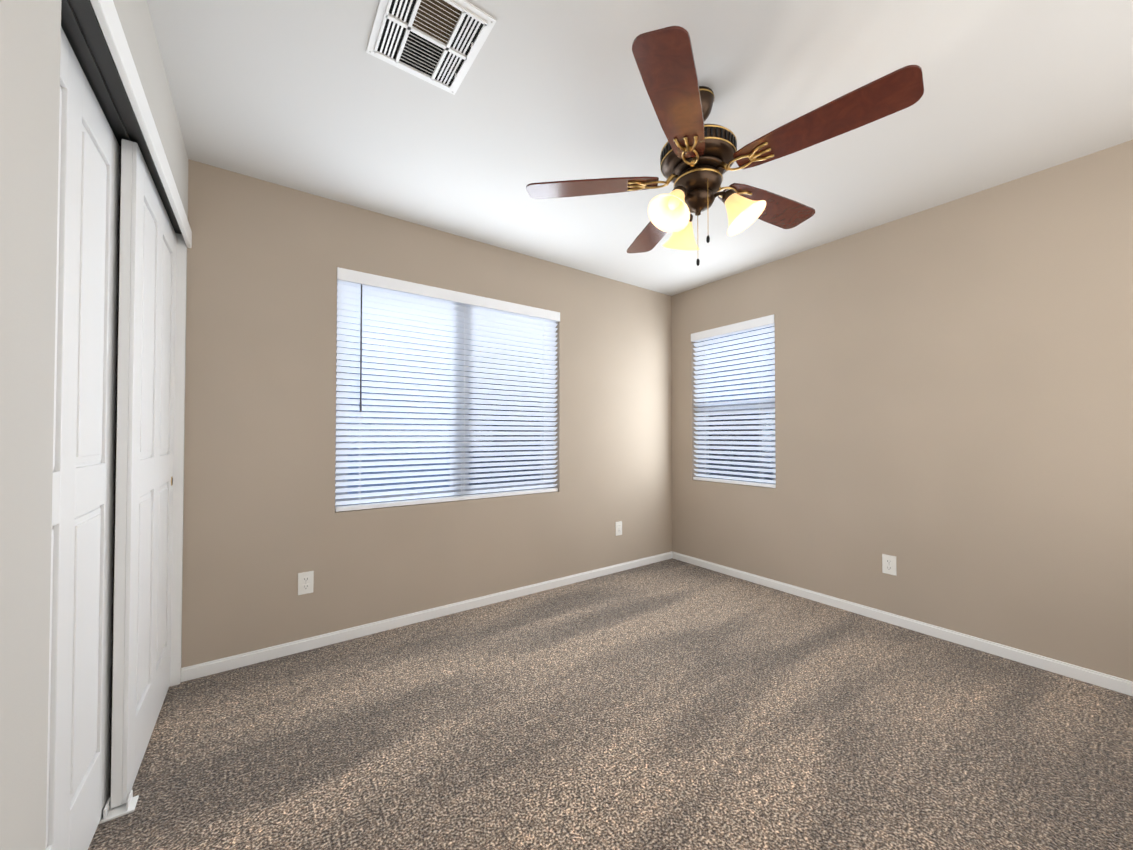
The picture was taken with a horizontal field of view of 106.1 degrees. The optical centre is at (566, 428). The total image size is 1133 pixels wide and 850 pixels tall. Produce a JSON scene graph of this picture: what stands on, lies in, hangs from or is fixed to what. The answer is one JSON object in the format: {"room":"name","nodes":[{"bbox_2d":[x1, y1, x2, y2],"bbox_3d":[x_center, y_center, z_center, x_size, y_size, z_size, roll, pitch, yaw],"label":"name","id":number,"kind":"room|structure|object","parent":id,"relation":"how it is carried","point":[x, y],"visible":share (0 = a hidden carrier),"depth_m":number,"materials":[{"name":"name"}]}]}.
{"room":"empty bedroom","nodes":[
{"label":"empty bedroom","id":0,"kind":"room"},
{"bbox_2d":[0,0,187,849],"bbox_3d":[-0.827,-0.073,0.536,0.140,2.440,3.476,1,-1,-36],"label":"wall","id":1,"kind":"structure","parent":0,"point":[30,41],"depth_m":0.66,"materials":[{"name":"beige paint"}]},
{"bbox_2d":[61,0,181,233],"bbox_3d":[-1.387,-0.915,1.329,0.107,0.030,1.531,1,-1,-36],"label":"track","id":2,"kind":"object","parent":1,"relation":"attached to","point":[81,28],"visible":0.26,"depth_m":1.10,"materials":[{"name":"grey metal"}]},
{"bbox_2d":[46,27,119,849],"bbox_3d":[-1.200,0.121,1.006,0.037,2.044,0.800,1,-1,-36],"label":"closet door","id":3,"kind":"structure","parent":2,"relation":"hanging from","point":[81,624],"depth_m":1.10,"materials":[{"name":"white paint"}]},
{"bbox_2d":[111,139,176,807],"bbox_3d":[-1.587,0.130,1.627,0.037,2.044,0.780,1,-1,-36],"label":"closet door","id":4,"kind":"structure","parent":2,"relation":"hanging from","point":[144,488],"depth_m":1.44,"materials":[{"name":"white paint"}]},
{"bbox_2d":[90,0,191,247],"bbox_3d":[-1.322,-0.899,1.375,0.016,0.082,1.555,1,-1,-36],"label":"trim","id":5,"kind":"structure","parent":1,"relation":"attached to","point":[105,11],"depth_m":1.15,"materials":[{"name":"white wood"}]},
{"bbox_2d":[111,159,671,698],"bbox_3d":[-0.733,-0.037,2.834,4.409,2.440,0.150,1,-1,-36],"label":"wall","id":6,"kind":"structure","parent":0,"point":[265,523],"depth_m":2.35,"materials":[{"name":"beige paint"}]},
{"bbox_2d":[169,233,186,686],"bbox_3d":[-1.828,0.135,1.931,0.137,2.068,0.016,1,-1,-36],"label":"door frame","id":7,"kind":"structure","parent":6,"relation":"attached to","point":[178,470],"depth_m":1.96,"materials":[{"name":"white wood"}]},
{"bbox_2d":[298,571,313,594],"bbox_3d":[-1.381,0.819,2.258,0.070,0.114,0.008,1,-1,-36],"label":"electrical outlet","id":8,"kind":"object","parent":6,"relation":"attached to","point":[305,582],"visible":1,"depth_m":2.26,"materials":[{"name":"white plastic"}]},
{"bbox_2d":[181,551,672,681],"bbox_3d":[-0.397,1.154,2.956,3.399,0.062,0.012,1,-1,-36],"label":"baseboard","id":9,"kind":"structure","parent":6,"relation":"attached to","point":[235,661],"depth_m":2.48,"materials":[{"name":"white wood"}]},
{"bbox_2d":[335,283,552,506],"bbox_3d":[-0.728,-0.206,2.883,1.503,1.360,0.050,1,-1,-36],"label":"window","id":10,"kind":"structure","parent":6,"relation":"in","point":[407,494],"depth_m":2.99,"materials":[{"name":"clear glass"}]},
{"bbox_2d":[335,267,559,511],"bbox_3d":[-0.678,-0.209,2.815,1.501,1.355,0.069,1,-1,-36],"label":"window blind","id":11,"kind":"object","parent":10,"relation":"attached to","point":[401,301],"visible":0.85,"depth_m":2.72,"materials":[{"name":"white plastic"}]},
{"bbox_2d":[615,521,621,535],"bbox_3d":[0.438,0.837,3.562,0.070,0.114,0.008,1,-1,-36],"label":"electrical outlet","id":12,"kind":"object","parent":6,"relation":"attached to","point":[618,528],"visible":1,"depth_m":3.56,"materials":[{"name":"white plastic"}]},
{"bbox_2d":[88,558,1132,849],"bbox_3d":[0.279,1.221,1.401,4.409,0.120,3.626,1,-1,-36],"label":"floor","id":13,"kind":"structure","parent":0,"point":[672,704],"depth_m":1.59,"materials":[{"name":"carpet"}]},
{"bbox_2d":[98,790,138,824],"bbox_3d":[-1.363,1.142,1.289,0.088,0.034,0.065,1,-1,-36],"label":"guide","id":14,"kind":"object","parent":13,"relation":"on","point":[127,807],"visible":0.88,"depth_m":1.28,"materials":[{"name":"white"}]},
{"bbox_2d":[147,0,1132,295],"bbox_3d":[0.279,-1.339,1.441,4.409,0.120,3.626,1,-1,-36],"label":"ceiling","id":15,"kind":"structure","parent":0,"point":[311,96],"depth_m":1.70,"materials":[{"name":"white paint"}]},
{"bbox_2d":[366,0,495,94],"bbox_3d":[-0.449,-1.266,1.388,0.310,0.027,0.356,1,-1,-36],"label":"ceiling vent","id":16,"kind":"object","parent":15,"relation":"in","point":[439,43],"visible":1,"depth_m":1.39,"materials":[{"name":"white metal"}]},
{"bbox_2d":[526,26,923,265],"bbox_3d":[0.543,-0.946,1.645,1.272,0.658,1.286,1,-1,-36],"label":"ceiling fan","id":17,"kind":"object","parent":15,"relation":"hanging from","point":[698,157],"visible":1,"depth_m":1.49,"materials":[{"name":"brown wood"}]},
{"bbox_2d":[671,140,1132,680],"bbox_3d":[2.054,-0.040,2.601,0.150,2.440,3.476,1,-1,-36],"label":"wall","id":18,"kind":"structure","parent":0,"point":[954,407],"depth_m":2.34,"materials":[{"name":"beige paint"}]},
{"bbox_2d":[697,326,775,483],"bbox_3d":[1.422,-0.196,3.545,0.050,1.300,0.757,1,-1,-36],"label":"window","id":19,"kind":"structure","parent":18,"relation":"in","point":[746,466],"depth_m":3.56,"materials":[{"name":"clear glass"}]},
{"bbox_2d":[691,314,775,487],"bbox_3d":[1.353,-0.198,3.496,0.069,1.295,0.755,1,-1,-36],"label":"window blind","id":20,"kind":"object","parent":19,"relation":"attached to","point":[744,326],"visible":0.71,"depth_m":3.46,"materials":[{"name":"white plastic"}]},
{"bbox_2d":[882,554,896,575],"bbox_3d":[1.958,0.828,2.585,0.008,0.114,0.070,1,-1,-36],"label":"electrical outlet","id":21,"kind":"object","parent":18,"relation":"attached to","point":[888,564],"visible":1,"depth_m":2.58,"materials":[{"name":"white plastic"}]},
{"bbox_2d":[672,552,1132,695],"bbox_3d":[1.948,1.149,2.591,0.012,0.062,3.314,1,-1,-36],"label":"baseboard","id":22,"kind":"structure","parent":18,"relation":"attached to","point":[1111,682],"depth_m":2.37,"materials":[{"name":"white wood"}]}
]}

